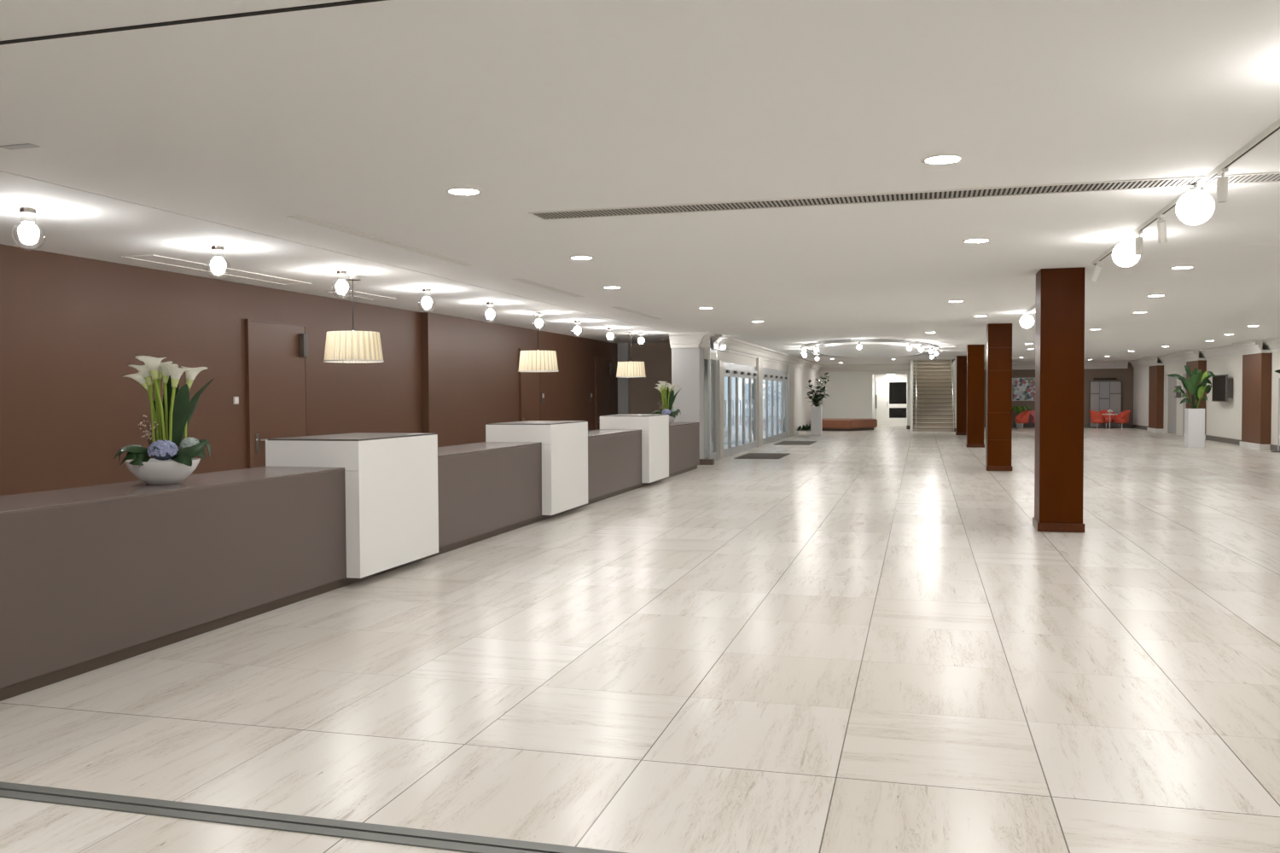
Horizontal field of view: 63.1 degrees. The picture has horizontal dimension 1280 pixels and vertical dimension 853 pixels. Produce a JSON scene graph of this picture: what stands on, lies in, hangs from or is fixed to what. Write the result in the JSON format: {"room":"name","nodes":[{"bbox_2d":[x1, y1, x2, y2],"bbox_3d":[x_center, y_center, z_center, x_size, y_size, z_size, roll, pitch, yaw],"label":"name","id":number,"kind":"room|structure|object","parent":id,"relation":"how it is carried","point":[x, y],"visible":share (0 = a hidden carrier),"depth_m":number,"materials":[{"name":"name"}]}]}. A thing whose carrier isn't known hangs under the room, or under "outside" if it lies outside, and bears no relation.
{"room":"lobby","nodes":[
{"label":"lobby","id":0,"kind":"room"},
{"bbox_2d":[124,458,200,484],"bbox_3d":[-3.175,0.302,6.938,0.464,0.160,0.464,-1,2,-21],"label":"bowl","id":1,"kind":"object","parent":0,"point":[151,471],"depth_m":6.78,"materials":[{"name":"white ceramic"}]},
{"bbox_2d":[0,244,617,495],"bbox_3d":[-5.244,-0.238,11.665,0.600,2.925,33.800,0,2,15],"label":"wall","id":2,"kind":"structure","parent":0,"point":[72,328],"depth_m":11.95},
{"bbox_2d":[244,319,308,468],"bbox_3d":[-4.584,-0.078,13.290,0.090,2.500,1.270,0,2,15],"label":"door","id":3,"kind":"structure","parent":2,"relation":"in","point":[276,354],"depth_m":13.17,"materials":[{"name":"brown paint"}]},
{"bbox_2d":[518,348,540,421],"bbox_3d":[-2.236,-0.340,21.497,0.090,2.500,1.150,0,2,15],"label":"door","id":4,"kind":"structure","parent":2,"relation":"in","point":[529,382],"depth_m":21.45,"materials":[{"name":"brown paint"}]},
{"bbox_2d":[594,356,612,430],"bbox_3d":[-0.903,-0.497,26.444,0.090,2.500,1.300,0,2,15],"label":"door","id":5,"kind":"structure","parent":2,"relation":"in","point":[603,367],"depth_m":26.34,"materials":[{"name":"brown paint"}]},
{"bbox_2d":[0,424,1279,852],"bbox_3d":[6.380,0.906,22.141,17.600,0.120,60.400,0,2,15],"label":"floor","id":6,"kind":"structure","parent":0,"point":[866,641],"depth_m":5.63,"materials":[{"name":"tile"}]},
{"bbox_2d":[0,789,552,852],"bbox_3d":[3.033,1.454,2.623,13.500,0.002,0.015,0,2,15],"label":"trim","id":7,"kind":"structure","parent":6,"relation":"attached to","point":[0,789],"depth_m":3.79,"materials":[{"name":"black metal"}]},
{"bbox_2d":[0,781,627,852],"bbox_3d":[3.033,1.452,2.623,13.500,0.006,0.123,0,2,15],"label":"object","id":8,"kind":"structure","parent":6,"relation":"attached to","point":[453,846],"depth_m":3.78,"materials":[{"name":"grey metal"}]},
{"bbox_2d":[0,422,699,701],"bbox_3d":[-1.703,0.696,12.399,0.742,0.975,20.002,0,2,15],"label":"reception desk","id":9,"kind":"object","parent":6,"relation":"on","point":[92,578],"depth_m":6.75,"materials":[{"name":"brown paint"}]},
{"bbox_2d":[113,355,214,484],"bbox_3d":[-3.154,-0.041,6.931,0.604,0.846,0.466,-1,2,-21],"label":"flower bowl","id":10,"kind":"object","parent":9,"relation":"on","point":[171,418],"visible":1,"depth_m":6.89,"materials":[{"name":"white ceramic"}]},
{"bbox_2d":[0,422,699,516],"bbox_3d":[-1.706,0.219,12.384,0.742,0.020,20.002,0,2,15],"label":"countertop","id":11,"kind":"structure","parent":9,"relation":"on","point":[24,503],"depth_m":6.85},
{"bbox_2d":[265,432,438,578],"bbox_3d":[-2.494,0.643,9.198,0.860,1.123,1.423,0,2,15],"label":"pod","id":12,"kind":"object","parent":9,"relation":"attached to","point":[392,500],"visible":0.98,"depth_m":8.77,"materials":[{"name":"white paint"}]},
{"bbox_2d":[485,420,587,515],"bbox_3d":[-1.312,0.504,13.580,0.860,1.123,1.463,0,2,15],"label":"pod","id":13,"kind":"object","parent":9,"relation":"attached to","point":[564,443],"visible":0.98,"depth_m":13.05,"materials":[{"name":"white paint"}]},
{"bbox_2d":[599,413,669,482],"bbox_3d":[-0.081,0.359,18.149,0.860,1.123,1.413,0,2,15],"label":"pod","id":14,"kind":"object","parent":9,"relation":"attached to","point":[654,427],"visible":0.98,"depth_m":17.55,"materials":[{"name":"white paint"}]},
{"bbox_2d":[651,381,681,424],"bbox_3d":[0.522,-0.473,20.519,0.604,0.846,0.466,0,2,-2],"label":"flower bowl","id":15,"kind":"object","parent":9,"relation":"on","point":[667,399],"visible":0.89,"depth_m":20.50,"materials":[{"name":"white ceramic"}]},
{"bbox_2d":[711,360,723,459],"bbox_3d":[1.872,-0.394,24.895,0.195,2.360,0.650,0,2,15],"label":"pillar","id":16,"kind":"structure","parent":6,"relation":"on","point":[720,363],"depth_m":24.61,"materials":[{"name":"paint"}]},
{"bbox_2d":[751,357,762,447],"bbox_3d":[3.504,-0.719,30.947,0.195,2.625,1.000,0,2,15],"label":"pillar","id":17,"kind":"structure","parent":6,"relation":"on","point":[759,368],"depth_m":30.51,"materials":[{"name":"paint"}]},
{"bbox_2d":[733,453,789,459],"bbox_3d":[3.088,0.737,26.106,1.080,0.011,2.250,0,2,15],"label":"door mat","id":18,"kind":"object","parent":6,"relation":"on","point":[750,456],"visible":1,"depth_m":25.98,"materials":[{"name":"grey carpet"}]},
{"bbox_2d":[785,364,794,437],"bbox_3d":[5.482,-0.952,38.282,0.195,2.625,1.800,0,2,15],"label":"pillar","id":19,"kind":"structure","parent":6,"relation":"on","point":[789,372],"depth_m":38.11,"materials":[{"name":"paint"}]},
{"bbox_2d":[774,441,816,445],"bbox_3d":[4.942,0.518,32.982,1.080,0.011,2.400,0,2,15],"label":"door mat","id":20,"kind":"object","parent":6,"relation":"on","point":[792,443],"visible":1,"depth_m":32.71,"materials":[{"name":"grey carpet"}]},
{"bbox_2d":[805,372,829,435],"bbox_3d":[6.701,-0.871,39.506,0.940,2.373,0.768,0,2,15],"label":"potted ficus","id":21,"kind":"object","parent":6,"relation":"on","point":[816,412],"visible":1,"depth_m":39.37,"materials":[{"name":"white"}]},
{"bbox_2d":[809,418,877,430],"bbox_3d":[8.789,-0.082,44.726,2.692,0.460,2.994,0,2,15],"label":"bench","id":22,"kind":"object","parent":6,"relation":"on","point":[828,424],"visible":0.66,"depth_m":43.59,"materials":[{"name":"brown leather"}]},
{"bbox_2d":[913,359,955,431],"bbox_3d":[12.650,-1.893,44.913,1.680,4.029,5.532,0,2,15],"label":"staircase","id":23,"kind":"structure","parent":6,"relation":"on","point":[933,408],"depth_m":44.48,"materials":[{"name":"stone"}]},
{"bbox_2d":[955,355,966,435],"bbox_3d":[11.985,-1.150,38.662,0.491,2.921,0.566,0,2,15],"label":"column","id":24,"kind":"structure","parent":6,"relation":"on","point":[961,360],"depth_m":38.42,"materials":[{"name":"brown wood"}]},
{"bbox_2d":[965,344,984,448],"bbox_3d":[9.612,-0.871,29.860,0.491,2.921,0.566,0,2,15],"label":"column","id":25,"kind":"structure","parent":6,"relation":"on","point":[975,353],"depth_m":29.60,"materials":[{"name":"brown wood"}]},
{"bbox_2d":[984,323,1012,471],"bbox_3d":[7.197,-0.586,20.904,0.491,2.921,0.566,0,2,15],"label":"column","id":26,"kind":"structure","parent":6,"relation":"on","point":[998,396],"depth_m":20.65,"materials":[{"name":"brown wood"}]},
{"bbox_2d":[1012,406,1032,428],"bbox_3d":[16.805,-0.425,46.332,1.314,0.964,0.823,0,2,15],"label":"plant","id":27,"kind":"object","parent":6,"relation":"on","point":[1019,410],"visible":0.69,"depth_m":46.17,"materials":[{"name":"green plant"}]},
{"bbox_2d":[1014,410,1030,428],"bbox_3d":[16.721,-0.313,45.535,0.650,0.790,0.677,0,2,-6],"label":"tub chair","id":28,"kind":"object","parent":6,"relation":"on","point":[1023,417],"visible":0.99,"depth_m":45.36,"materials":[{"name":"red fabric"}]},
{"bbox_2d":[1032,267,1085,532],"bbox_3d":[4.741,-0.297,11.794,0.491,2.921,0.566,0,2,15],"label":"column","id":29,"kind":"structure","parent":6,"relation":"on","point":[1060,292],"depth_m":11.54,"materials":[{"name":"brown wood"}]},
{"bbox_2d":[1088,410,1105,428],"bbox_3d":[19.744,-0.314,45.019,0.650,0.790,0.677,-1,2,-9],"label":"tub chair","id":30,"kind":"object","parent":6,"relation":"on","point":[1096,417],"visible":0.99,"depth_m":44.80,"materials":[{"name":"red fabric"}]},
{"bbox_2d":[1089,381,1121,428],"bbox_3d":[20.458,-0.972,45.823,1.250,2.050,0.230,0,2,15],"label":"tall cabinet","id":31,"kind":"object","parent":6,"relation":"on","point":[1103,395],"visible":0.84,"depth_m":45.71,"materials":[{"name":"grey"}]},
{"bbox_2d":[1114,410,1130,428],"bbox_3d":[20.765,-0.314,44.858,0.650,0.790,0.677,0,2,0],"label":"tub chair","id":32,"kind":"object","parent":6,"relation":"on","point":[1123,417],"visible":0.99,"depth_m":44.68,"materials":[{"name":"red fabric"}]},
{"bbox_2d":[1167,365,1216,448],"bbox_3d":[15.353,-0.558,28.999,1.271,2.295,0.424,0,2,15],"label":"potted palm","id":33,"kind":"object","parent":6,"relation":"on","point":[1194,417],"visible":1,"depth_m":28.85,"materials":[{"name":"white"}]},
{"bbox_2d":[1270,378,1279,452],"bbox_3d":[16.340,-0.294,26.650,0.320,1.900,0.320,0,2,15],"label":"stand","id":34,"kind":"object","parent":6,"relation":"on","point":[1278,378],"visible":1,"depth_m":26.63,"materials":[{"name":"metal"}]},
{"bbox_2d":[0,0,1279,365],"bbox_3d":[5.960,-2.090,20.553,17.600,0.120,57.300,0,2,15],"label":"ceiling","id":35,"kind":"structure","parent":0,"point":[181,141],"depth_m":5.92,"materials":[{"name":"paint"}]},
{"bbox_2d":[0,143,39,150],"bbox_3d":[-3.384,-1.527,5.682,0.200,0.006,0.070,0,2,15],"label":"ceiling plate","id":36,"kind":"object","parent":35,"relation":"attached to","point":[26,145],"visible":1,"depth_m":5.67,"materials":[{"name":"grey paint"}]},
{"bbox_2d":[11,206,46,250],"bbox_3d":[-4.426,-1.429,7.541,0.216,0.303,0.216,0,2,15],"label":"globe light","id":37,"kind":"object","parent":35,"relation":"hanging from","point":[27,231],"visible":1,"depth_m":7.50,"materials":[{"name":"white glass"}]},
{"bbox_2d":[0,0,386,45],"bbox_3d":[2.634,-1.468,2.650,14.300,0.004,0.025,0,2,15],"label":"trim","id":38,"kind":"structure","parent":35,"relation":"attached to","point":[352,2],"depth_m":3.80,"materials":[{"name":"black"}]},
{"bbox_2d":[121,254,311,285],"bbox_3d":[-4.507,-1.691,11.368,0.370,0.010,2.700,0,2,15],"label":"ceiling panel","id":39,"kind":"object","parent":35,"relation":"attached to","point":[154,258],"visible":1,"depth_m":11.16,"materials":[{"name":"white paint"}]},
{"bbox_2d":[205,244,231,279],"bbox_3d":[-3.840,-1.491,9.485,0.216,0.303,0.216,0,2,15],"label":"globe light","id":40,"kind":"object","parent":35,"relation":"hanging from","point":[218,264],"visible":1,"depth_m":9.44,"materials":[{"name":"white glass"}]},
{"bbox_2d":[333,270,352,298],"bbox_3d":[-3.261,-1.552,11.399,0.216,0.303,0.216,0,2,15],"label":"globe light","id":41,"kind":"object","parent":35,"relation":"hanging from","point":[341,286],"visible":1,"depth_m":11.36,"materials":[{"name":"white glass"}]},
{"bbox_2d":[323,273,383,362],"bbox_3d":[-3.243,-1.223,11.778,0.661,0.985,0.661,0,2,15],"label":"pendant lamp","id":42,"kind":"object","parent":35,"relation":"hanging from","point":[340,346],"visible":0.98,"depth_m":11.54,"materials":[{"name":"beige fabric"}]},
{"bbox_2d":[325,290,395,300],"bbox_3d":[-3.766,-1.779,14.118,0.370,0.010,1.200,0,2,15],"label":"ceiling panel","id":43,"kind":"object","parent":35,"relation":"attached to","point":[358,294],"visible":0.94,"depth_m":14.11,"materials":[{"name":"white paint"}]},
{"bbox_2d":[286,215,475,266],"bbox_3d":[-2.211,-1.647,9.455,0.120,0.006,3.200,0,2,15],"label":"ceiling vent","id":44,"kind":"object","parent":35,"relation":"in","point":[300,218],"visible":1,"depth_m":9.06,"materials":[{"name":"metal"}]},
{"bbox_2d":[418,288,432,312],"bbox_3d":[-2.733,-1.615,13.358,0.216,0.303,0.216,0,2,15],"label":"globe light","id":45,"kind":"object","parent":35,"relation":"hanging from","point":[427,302],"visible":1,"depth_m":13.31,"materials":[{"name":"white glass"}]},
{"bbox_2d":[445,187,482,195],"bbox_3d":[-1.184,-1.578,7.004,0.250,0.008,0.250,0,2,15],"label":"recessed light","id":46,"kind":"object","parent":35,"relation":"in","point":[456,191],"visible":1,"depth_m":6.99,"materials":[{"name":"white"}]},
{"bbox_2d":[449,189,478,194],"bbox_3d":[-1.184,-1.580,7.004,0.194,0.003,0.194,0,2,15],"label":"diffuser","id":47,"kind":"object","parent":46,"relation":"attached to","point":[451,191],"depth_m":7.01,"materials":[{"name":"white"}]},
{"bbox_2d":[482,302,494,323],"bbox_3d":[-2.202,-1.677,15.327,0.216,0.303,0.216,0,2,15],"label":"globe light","id":48,"kind":"object","parent":35,"relation":"hanging from","point":[490,313],"visible":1,"depth_m":15.28,"materials":[{"name":"white glass"}]},
{"bbox_2d":[517,311,558,372],"bbox_3d":[-1.667,-1.391,17.047,0.661,0.985,0.661,0,2,15],"label":"pendant lamp","id":49,"kind":"object","parent":35,"relation":"hanging from","point":[530,361],"visible":1,"depth_m":16.81,"materials":[{"name":"beige fabric"}]},
{"bbox_2d":[511,278,583,297],"bbox_3d":[-1.144,-1.773,13.412,0.120,0.006,2.400,0,2,15],"label":"ceiling vent","id":50,"kind":"object","parent":35,"relation":"in","point":[520,280],"visible":1,"depth_m":13.27,"materials":[{"name":"metal"}]},
{"bbox_2d":[616,332,645,378],"bbox_3d":[-0.202,-1.576,22.904,0.661,0.985,0.661,0,2,15],"label":"pendant lamp","id":51,"kind":"object","parent":35,"relation":"hanging from","point":[625,369],"visible":1,"depth_m":22.66,"materials":[{"name":"beige fabric"}]},
{"bbox_2d":[801,338,938,360],"bbox_3d":[7.106,-2.256,32.103,4.040,0.260,12.340,0,2,15],"label":"ring chandelier","id":52,"kind":"object","parent":35,"relation":"hanging from","point":[858,348],"visible":1,"depth_m":29.39,"materials":[{"name":"metal"}]},
{"bbox_2d":[528,171,1279,220],"bbox_3d":[4.904,-1.593,6.440,11.810,0.008,0.320,0,2,15],"label":"ceiling vent","id":53,"kind":"object","parent":35,"relation":"in","point":[1262,177],"visible":0.98,"depth_m":7.24,"materials":[{"name":"white metal"}]},
{"bbox_2d":[920,154,965,164],"bbox_3d":[1.779,-1.567,6.123,0.250,0.008,0.250,0,2,15],"label":"recessed light","id":54,"kind":"object","parent":35,"relation":"in","point":[943,159],"visible":1,"depth_m":6.11,"materials":[{"name":"white paint"}]},
{"bbox_2d":[925,156,960,163],"bbox_3d":[1.779,-1.569,6.123,0.194,0.003,0.194,0,2,15],"label":"diffuser","id":55,"kind":"object","parent":54,"relation":"attached to","point":[931,160],"depth_m":6.12,"materials":[{"name":"white"}]},
{"bbox_2d":[1021,303,1035,316],"bbox_3d":[6.285,-1.899,16.689,0.036,0.032,3.200,0,2,15],"label":"ceiling track","id":56,"kind":"object","parent":35,"relation":"attached to","point":[1032,307],"visible":0.5,"depth_m":17.01,"materials":[{"name":"white metal"}]},
{"bbox_2d":[1019,314,1034,328],"bbox_3d":[6.591,-1.796,17.750,0.226,0.241,0.226,0,2,15],"label":"globe light","id":57,"kind":"object","parent":56,"relation":"hanging from","point":[1026,321],"visible":1,"depth_m":17.68,"materials":[{"name":"glass"}]},
{"bbox_2d":[1092,118,1279,265],"bbox_3d":[3.813,-1.603,7.366,0.036,0.032,7.500,0,2,15],"label":"ceiling track","id":58,"kind":"object","parent":35,"relation":"attached to","point":[1275,127],"visible":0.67,"depth_m":6.43,"materials":[{"name":"white metal"}]},
{"bbox_2d":[1091,261,1101,282],"bbox_3d":[4.708,-1.592,10.720,0.074,0.203,0.149,-1,2,-9],"label":"light","id":59,"kind":"object","parent":58,"relation":"attached to","point":[1097,269],"visible":1,"depth_m":10.71,"materials":[{"name":"white paint"}]},
{"bbox_2d":[1111,238,1140,267],"bbox_3d":[4.276,-1.523,9.161,0.226,0.241,0.226,0,2,15],"label":"globe light","id":60,"kind":"object","parent":58,"relation":"hanging from","point":[1123,254],"visible":0.94,"depth_m":9.09,"materials":[{"name":"glass"}]},
{"bbox_2d":[1134,231,1143,255],"bbox_3d":[4.178,-1.533,8.721,0.060,0.194,0.100,0,2,15],"label":"light","id":61,"kind":"object","parent":58,"relation":"attached to","point":[1138,241],"visible":1,"depth_m":8.70,"materials":[{"name":"white paint"}]},
{"bbox_2d":[1157,214,1167,244],"bbox_3d":[3.979,-1.502,7.948,0.064,0.206,0.173,1,2,32],"label":"light","id":62,"kind":"object","parent":58,"relation":"attached to","point":[1161,228],"visible":1,"depth_m":7.93,"materials":[{"name":"white paint"}]},
{"bbox_2d":[1175,186,1214,225],"bbox_3d":[3.656,-1.450,6.864,0.226,0.241,0.226,0,2,15],"label":"globe light","id":63,"kind":"object","parent":58,"relation":"hanging from","point":[1195,206],"visible":1,"depth_m":6.79,"materials":[{"name":"glass"}]},
{"bbox_2d":[1216,168,1228,203],"bbox_3d":[3.527,-1.456,6.308,0.060,0.194,0.100,0,2,15],"label":"light","id":64,"kind":"object","parent":58,"relation":"attached to","point":[1222,183],"visible":1,"depth_m":6.29,"materials":[{"name":"white paint"}]},
{"bbox_2d":[629,343,671,414],"bbox_3d":[0.724,-0.754,27.655,2.600,2.925,0.200,0,2,15],"label":"wall","id":65,"kind":"structure","parent":0,"point":[644,398],"depth_m":27.66,"materials":[{"name":"brown paint"}]},
{"bbox_2d":[617,343,629,414],"bbox_3d":[-0.429,-0.751,27.758,0.280,2.925,0.200,0,2,15],"label":"trim","id":66,"kind":"structure","parent":65,"relation":"attached to","point":[623,348],"depth_m":27.65,"materials":[{"name":"grey paint"}]},
{"bbox_2d":[671,347,704,459],"bbox_3d":[1.088,-0.630,23.493,0.630,2.925,0.550,0,2,15],"label":"wall","id":67,"kind":"structure","parent":0,"point":[687,363],"depth_m":23.23,"materials":[{"name":"paint"}]},
{"bbox_2d":[668,331,709,348],"bbox_3d":[1.089,-1.914,23.042,0.900,0.328,0.240,0,2,15],"label":"trim","id":68,"kind":"structure","parent":67,"relation":"attached to","point":[689,340],"depth_m":23.05,"materials":[{"name":"white paint"}]},
{"bbox_2d":[704,359,711,458],"bbox_3d":[1.780,-0.722,26.386,0.100,2.925,2.100,0,2,15],"label":"wall","id":69,"kind":"structure","parent":0,"point":[706,386],"depth_m":25.71,"materials":[{"name":"white paint"}]},
{"bbox_2d":[704,337,819,435],"bbox_3d":[4.859,-1.046,36.556,0.350,2.925,26.650,0,2,15],"label":"wall","id":70,"kind":"structure","parent":0,"point":[801,376],"depth_m":40.90,"materials":[{"name":"white paint"}]},
{"bbox_2d":[707,347,717,461],"bbox_3d":[1.684,-0.500,24.129,0.050,2.620,0.880,0,2,15],"label":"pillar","id":71,"kind":"structure","parent":70,"relation":"in","point":[714,455],"depth_m":24.25,"materials":[{"name":"white paint"}]},
{"bbox_2d":[710,338,729,351],"bbox_3d":[1.830,-1.915,24.169,0.193,0.324,1.113,1,2,27],"label":"wall spotlight","id":72,"kind":"object","parent":70,"relation":"attached to","point":[714,346],"visible":0.98,"depth_m":24.10,"materials":[{"name":"metal"}]},
{"bbox_2d":[723,370,730,458],"bbox_3d":[2.145,-0.318,25.726,0.110,2.155,1.070,0,2,15],"label":"door","id":73,"kind":"structure","parent":70,"relation":"in","point":[726,451],"depth_m":26.16,"materials":[{"name":"silver metal"}]},
{"bbox_2d":[730,371,738,455],"bbox_3d":[2.428,-0.352,26.778,0.110,2.155,1.070,0,2,15],"label":"door","id":74,"kind":"structure","parent":70,"relation":"in","point":[734,450],"depth_m":27.19,"materials":[{"name":"silver metal"}]},
{"bbox_2d":[738,372,744,453],"bbox_3d":[2.712,-0.385,27.830,0.110,2.155,1.070,0,2,15],"label":"door","id":75,"kind":"structure","parent":70,"relation":"in","point":[741,447],"depth_m":28.26,"materials":[{"name":"silver metal"}]},
{"bbox_2d":[744,372,750,451],"bbox_3d":[2.996,-0.418,28.882,0.110,2.155,1.070,0,2,15],"label":"door","id":76,"kind":"structure","parent":70,"relation":"in","point":[747,445],"depth_m":29.32,"materials":[{"name":"silver metal"}]},
{"bbox_2d":[750,372,756,449],"bbox_3d":[3.279,-0.452,29.933,0.110,2.155,1.070,0,2,15],"label":"door","id":77,"kind":"structure","parent":70,"relation":"in","point":[753,444],"depth_m":30.36,"materials":[{"name":"silver metal"}]},
{"bbox_2d":[723,361,785,375],"bbox_3d":[3.584,-1.718,31.282,0.030,0.120,12.650,0,2,15],"label":"trim","id":78,"kind":"structure","parent":70,"relation":"attached to","point":[725,363],"depth_m":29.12,"materials":[{"name":"white paint"}]},
{"bbox_2d":[762,374,767,445],"bbox_3d":[3.843,-0.518,32.023,0.110,2.155,1.220,0,2,15],"label":"door","id":79,"kind":"structure","parent":70,"relation":"in","point":[765,439],"depth_m":32.54,"materials":[{"name":"silver metal"}]},
{"bbox_2d":[711,334,823,372],"bbox_3d":[5.144,-2.342,36.464,0.240,0.328,26.000,0,2,15],"label":"trim","id":80,"kind":"structure","parent":70,"relation":"attached to","point":[736,346],"depth_m":30.67,"materials":[{"name":"white paint"}]},
{"bbox_2d":[768,375,773,443],"bbox_3d":[4.165,-0.556,33.220,0.110,2.155,1.220,0,2,15],"label":"door","id":81,"kind":"structure","parent":70,"relation":"in","point":[770,438],"depth_m":33.72,"materials":[{"name":"silver metal"}]},
{"bbox_2d":[773,376,778,442],"bbox_3d":[4.488,-0.594,34.416,0.110,2.155,1.220,0,2,15],"label":"door","id":82,"kind":"structure","parent":70,"relation":"in","point":[775,437],"depth_m":34.91,"materials":[{"name":"silver metal"}]},
{"bbox_2d":[778,376,782,440],"bbox_3d":[4.811,-0.632,35.613,0.110,2.155,1.220,0,2,15],"label":"door","id":83,"kind":"structure","parent":70,"relation":"in","point":[780,435],"depth_m":35.95,"materials":[{"name":"silver metal"}]},
{"bbox_2d":[782,377,787,438],"bbox_3d":[5.133,-0.670,36.810,0.110,2.155,1.220,0,2,15],"label":"door","id":84,"kind":"structure","parent":70,"relation":"in","point":[784,381],"depth_m":36.88,"materials":[{"name":"silver metal"}]},
{"bbox_2d":[810,407,822,435],"bbox_3d":[6.699,-0.218,39.531,0.390,1.070,0.390,0,2,15],"label":"planter","id":85,"kind":"object","parent":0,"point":[816,412],"depth_m":39.34,"materials":[{"name":"white ceramic"}]},
{"bbox_2d":[819,370,910,425],"bbox_3d":[10.442,-1.451,48.948,4.680,2.925,0.200,0,2,15],"label":"wall","id":86,"kind":"structure","parent":0,"point":[850,393],"depth_m":48.99,"materials":[{"name":"grey paint"}]},
{"bbox_2d":[820,363,910,372],"bbox_3d":[10.499,-2.740,48.663,4.170,0.328,0.240,0,2,15],"label":"trim","id":87,"kind":"structure","parent":86,"relation":"attached to","point":[904,367],"depth_m":48.66,"materials":[{"name":"white paint"}]},
{"bbox_2d":[872,374,907,425],"bbox_3d":[12.044,-1.333,50.126,1.960,2.600,2.900,0,2,15],"label":"wall","id":88,"kind":"structure","parent":0,"point":[881,379],"depth_m":50.27,"materials":[{"name":"white paint"}]},
{"bbox_2d":[885,378,907,425],"bbox_3d":[12.370,-1.184,50.090,1.050,2.300,0.129,0,2,15],"label":"door","id":89,"kind":"structure","parent":88,"relation":"in","point":[896,388],"depth_m":50.11,"materials":[{"name":"white paint"}]},
{"bbox_2d":[910,359,956,431],"bbox_3d":[12.858,-2.253,45.681,1.880,4.700,7.200,0,2,15],"label":"wall","id":90,"kind":"structure","parent":0,"point":[954,363],"depth_m":42.49,"materials":[{"name":"grey paint"}]},
{"bbox_2d":[983,362,1133,424],"bbox_3d":[18.131,-1.426,46.772,7.740,2.925,0.400,0,2,15],"label":"wall","id":91,"kind":"structure","parent":0,"point":[1125,375],"depth_m":46.02,"materials":[{"name":"beige paint"}]},
{"bbox_2d":[1012,378,1035,401],"bbox_3d":[17.224,-1.674,46.784,1.000,1.030,0.033,0,2,15],"label":"print","id":92,"kind":"object","parent":91,"relation":"attached to","point":[1023,389],"visible":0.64,"depth_m":46.77,"materials":[{"name":"multicoloured paper"}]},
{"bbox_2d":[984,360,1128,370],"bbox_3d":[17.833,-2.713,46.479,7.230,0.328,0.240,0,2,15],"label":"trim","id":93,"kind":"structure","parent":91,"relation":"attached to","point":[1098,364],"depth_m":45.90,"materials":[{"name":"white paint"}]},
{"bbox_2d":[983,424,1132,427],"bbox_3d":[17.975,-0.033,46.630,7.440,0.150,0.039,0,2,15],"label":"baseboard","id":94,"kind":"structure","parent":91,"relation":"attached to","point":[1013,425],"depth_m":46.69,"materials":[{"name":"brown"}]},
{"bbox_2d":[1184,408,1204,448],"bbox_3d":[15.438,0.045,28.997,0.420,1.090,0.420,0,2,15],"label":"planter","id":95,"kind":"object","parent":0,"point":[1194,418],"depth_m":28.81,"materials":[{"name":"white ceramic"}]},
{"bbox_2d":[1133,351,1279,445],"bbox_3d":[14.385,-0.547,18.434,0.220,2.925,57.100,0,2,15],"label":"wall","id":96,"kind":"structure","parent":0,"point":[1223,419],"depth_m":32.60,"materials":[{"name":"beige paint"}]},
{"bbox_2d":[1141,356,1163,432],"bbox_3d":[20.002,-1.249,40.652,0.499,2.922,1.610,0,2,15],"label":"pilaster","id":97,"kind":"object","parent":96,"relation":"attached to","point":[1155,370],"visible":1,"depth_m":40.09,"materials":[{"name":"brown wood"}]},
{"bbox_2d":[1166,374,1176,434],"bbox_3d":[19.882,-0.841,38.806,0.070,2.220,1.900,0,2,15],"label":"door","id":98,"kind":"structure","parent":96,"relation":"in","point":[1172,382],"depth_m":39.14,"materials":[{"name":"grey paint"}]},
{"bbox_2d":[1177,349,1206,439],"bbox_3d":[18.421,-1.063,34.789,0.499,2.922,1.760,0,2,15],"label":"pilaster","id":99,"kind":"object","parent":96,"relation":"attached to","point":[1191,357],"visible":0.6,"depth_m":34.13,"materials":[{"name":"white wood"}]},
{"bbox_2d":[1128,337,1279,368],"bbox_3d":[14.090,-1.836,18.214,0.240,0.328,56.600,0,2,15],"label":"trim","id":100,"kind":"structure","parent":96,"relation":"attached to","point":[1273,345],"depth_m":32.72,"materials":[{"name":"white paint"}]},
{"bbox_2d":[1211,374,1233,401],"bbox_3d":[17.734,-1.165,31.708,0.223,0.820,1.500,0,2,15],"label":"television","id":101,"kind":"object","parent":96,"relation":"attached to","point":[1222,386],"visible":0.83,"depth_m":31.34,"materials":[{"name":"grey plastic"}]},
{"bbox_2d":[1205,435,1241,445],"bbox_3d":[17.810,0.422,31.634,0.029,0.150,4.700,0,2,15],"label":"baseboard","id":102,"kind":"structure","parent":96,"relation":"attached to","point":[1233,441],"depth_m":31.93,"materials":[{"name":"grey"}]},
{"bbox_2d":[1232,339,1272,450],"bbox_3d":[16.730,-0.864,28.517,0.499,2.922,1.860,0,2,15],"label":"pilaster","id":103,"kind":"object","parent":96,"relation":"attached to","point":[1257,363],"visible":1,"depth_m":28.07,"materials":[{"name":"brown wood"}]},
{"label":"outside","id":104,"kind":"structure","parent":0,"visible":0},
{"bbox_2d":[724,415,779,429],"bbox_3d":[4.271,0.012,51.695,9.340,0.098,48.000,0,2,15],"label":"pavement","id":105,"kind":"structure","parent":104,"point":[769,416],"depth_m":60.59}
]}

